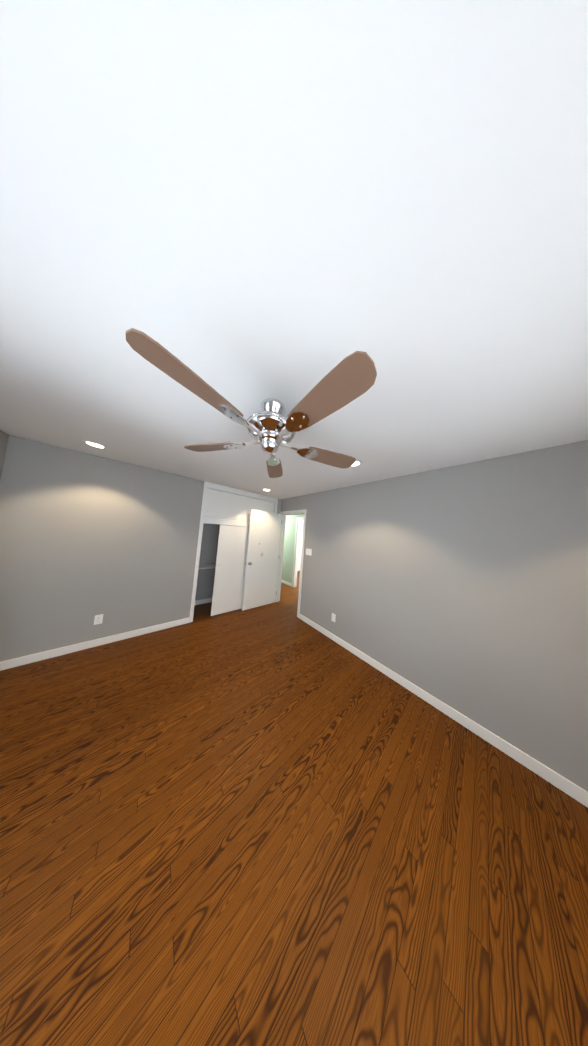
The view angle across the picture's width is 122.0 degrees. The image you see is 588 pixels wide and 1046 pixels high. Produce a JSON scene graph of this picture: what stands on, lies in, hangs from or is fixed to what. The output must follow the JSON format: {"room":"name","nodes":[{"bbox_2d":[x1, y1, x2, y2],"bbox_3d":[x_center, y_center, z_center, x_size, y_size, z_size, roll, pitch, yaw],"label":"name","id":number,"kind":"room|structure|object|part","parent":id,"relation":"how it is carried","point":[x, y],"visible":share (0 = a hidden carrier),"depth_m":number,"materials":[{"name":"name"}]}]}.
{"room":"empty bedroom","nodes":[
{"label":"empty bedroom","id":0,"kind":"room"},
{"bbox_2d":[0,430,8,478],"bbox_3d":[-1.624,0.266,-0.148,0.120,2.400,4.750,7,-5,-40],"label":"wall","id":1,"kind":"structure","parent":0,"point":[4,436],"depth_m":1.65,"materials":[{"name":"paint"}]},
{"bbox_2d":[0,435,281,661],"bbox_3d":[-1.962,0.454,3.030,3.500,2.400,0.770,7,-5,-40],"label":"wall","id":2,"kind":"structure","parent":0,"point":[85,538],"depth_m":2.03,"materials":[{"name":"paint"}]},
{"bbox_2d":[0,617,188,670],"bbox_3d":[-2.417,1.522,2.122,1.788,0.088,0.014,7,-5,-40],"label":"baseboard","id":3,"kind":"structure","parent":2,"relation":"attached to","point":[23,660],"depth_m":1.98,"materials":[{"name":"paint"}]},
{"bbox_2d":[94,614,102,624],"bbox_3d":[-2.486,1.226,2.070,0.070,0.115,0.007,7,-5,-40],"label":"outlet","id":4,"kind":"object","parent":2,"relation":"attached to","point":[98,619],"visible":1,"depth_m":2.07,"materials":[{"name":"white plastic"}]},
{"bbox_2d":[195,598,211,604],"bbox_3d":[-1.564,1.689,3.700,1.570,0.088,0.014,7,-5,-40],"label":"baseboard","id":5,"kind":"structure","parent":2,"relation":"attached to","point":[202,601],"depth_m":3.41,"materials":[{"name":"paint"}]},
{"bbox_2d":[204,488,245,520],"bbox_3d":[-1.287,-0.335,3.120,0.732,0.502,0.018,7,-5,-40],"label":"door","id":6,"kind":"structure","parent":2,"relation":"in","point":[222,504],"depth_m":3.09,"materials":[{"name":"paint"}]},
{"bbox_2d":[210,525,248,615],"bbox_3d":[-1.158,0.890,3.228,0.750,1.649,0.026,7,-5,-40],"label":"sliding door","id":7,"kind":"structure","parent":2,"relation":"in","point":[228,586],"depth_m":3.14,"materials":[{"name":"paint"}]},
{"bbox_2d":[189,481,277,622],"bbox_3d":[-1.273,0.537,3.532,1.570,2.400,0.658,7,-5,-40],"label":"trim","id":8,"kind":"structure","parent":2,"relation":"attached to","point":[214,520],"depth_m":2.99,"materials":[{"name":"paint"}]},
{"bbox_2d":[244,497,273,520],"bbox_3d":[-0.765,-0.266,3.594,0.732,0.502,0.016,7,-5,-40],"label":"door","id":9,"kind":"structure","parent":2,"relation":"in","point":[258,504],"depth_m":3.54,"materials":[{"name":"paint"}]},
{"bbox_2d":[242,509,281,610],"bbox_3d":[-0.654,0.760,3.521,0.782,2.020,0.136,7,-5,-40],"label":"door","id":10,"kind":"structure","parent":2,"relation":"in","point":[260,582],"depth_m":3.48,"materials":[{"name":"paint"}]},
{"bbox_3d":[-0.918,0.818,3.296,0.102,0.066,0.136,7,-5,-40],"label":"knob","id":11,"kind":"part","parent":10,"relation":"part of","materials":[{"name":"silver metal"}]},
{"bbox_2d":[281,514,303,583],"bbox_3d":[0.034,0.733,5.061,0.120,2.400,4.740,7,-5,-40],"label":"wall","id":12,"kind":"structure","parent":0,"point":[288,552],"depth_m":5.16,"materials":[{"name":"paint"}]},
{"bbox_2d":[281,579,291,586],"bbox_3d":[-0.813,1.882,5.778,0.014,0.088,2.300,7,-5,-40],"label":"baseboard","id":13,"kind":"structure","parent":12,"relation":"attached to","point":[286,582],"depth_m":5.08,"materials":[{"name":"paint"}]},
{"bbox_2d":[292,517,303,586],"bbox_3d":[0.347,0.881,4.657,0.137,2.096,0.912,7,-5,-40],"label":"door frame","id":14,"kind":"structure","parent":12,"relation":"attached to","point":[296,551],"depth_m":4.94,"materials":[{"name":"paint"}]},
{"bbox_2d":[0,571,587,1045],"bbox_3d":[0.025,1.847,2.947,7.520,0.100,7.940,7,-5,-40],"label":"floor","id":15,"kind":"structure","parent":0,"point":[278,823],"depth_m":0.80,"materials":[{"name":"brown wood"}]},
{"bbox_2d":[0,0,587,498],"bbox_3d":[0.221,-0.625,3.324,7.220,0.100,7.640,7,-5,-40],"label":"ceiling","id":16,"kind":"structure","parent":0,"point":[246,208],"depth_m":0.43,"materials":[{"name":"paint"}]},
{"bbox_2d":[82,440,107,449],"bbox_3d":[-2.162,-0.847,1.770,0.180,0.007,0.180,7,-5,-40],"label":"recessed light","id":17,"kind":"object","parent":16,"relation":"in","point":[94,444],"visible":1,"depth_m":1.76,"materials":[{"name":"paint"}]},
{"bbox_2d":[126,328,376,477],"bbox_3d":[-0.121,-0.574,1.012,1.270,0.360,1.225,7,-5,-40],"label":"ceiling fan","id":18,"kind":"object","parent":16,"relation":"hanging from","point":[271,428],"visible":1,"depth_m":0.73,"materials":[{"name":"brown wood"}]},
{"bbox_2d":[350,460,361,466],"bbox_3d":[0.647,-0.645,1.770,0.180,0.007,0.180,7,-5,-40],"label":"recessed light","id":19,"kind":"object","parent":16,"relation":"in","point":[357,463],"visible":0.56,"depth_m":1.77,"materials":[{"name":"paint"}]},
{"bbox_2d":[298,520,303,570],"bbox_3d":[-0.001,0.861,7.013,2.370,2.400,0.120,7,-5,-40],"label":"wall","id":20,"kind":"structure","parent":0,"point":[300,547],"depth_m":7.17,"materials":[{"name":"paint"}]},
{"bbox_2d":[281,440,587,791],"bbox_3d":[0.184,0.625,3.286,0.120,2.400,7.400,7,-5,-40],"label":"wall","id":21,"kind":"structure","parent":0,"point":[462,589],"depth_m":1.46,"materials":[{"name":"paint"}]},
{"bbox_2d":[275,509,306,617],"bbox_3d":[-0.063,0.778,3.554,0.152,2.096,0.892,7,-5,-40],"label":"door frame","id":22,"kind":"structure","parent":21,"relation":"attached to","point":[281,547],"depth_m":3.75,"materials":[{"name":"paint"}]},
{"bbox_2d":[306,548,311,555],"bbox_3d":[0.277,0.548,3.089,0.010,0.120,0.150,7,-5,-40],"label":"switch plate","id":23,"kind":"object","parent":21,"relation":"attached to","point":[308,551],"visible":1,"depth_m":3.08,"materials":[{"name":"white plastic"}]},
{"bbox_2d":[331,613,335,621],"bbox_3d":[0.619,1.481,2.547,0.007,0.115,0.070,7,-5,-40],"label":"outlet","id":24,"kind":"object","parent":21,"relation":"attached to","point":[333,617],"visible":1,"depth_m":2.54,"materials":[{"name":"white plastic"}]},
{"bbox_2d":[299,614,587,807],"bbox_3d":[1.276,1.761,1.724,0.018,0.088,3.617,7,-5,-40],"label":"baseboard","id":25,"kind":"structure","parent":21,"relation":"attached to","point":[566,786],"depth_m":1.38,"materials":[{"name":"paint"}]}
]}

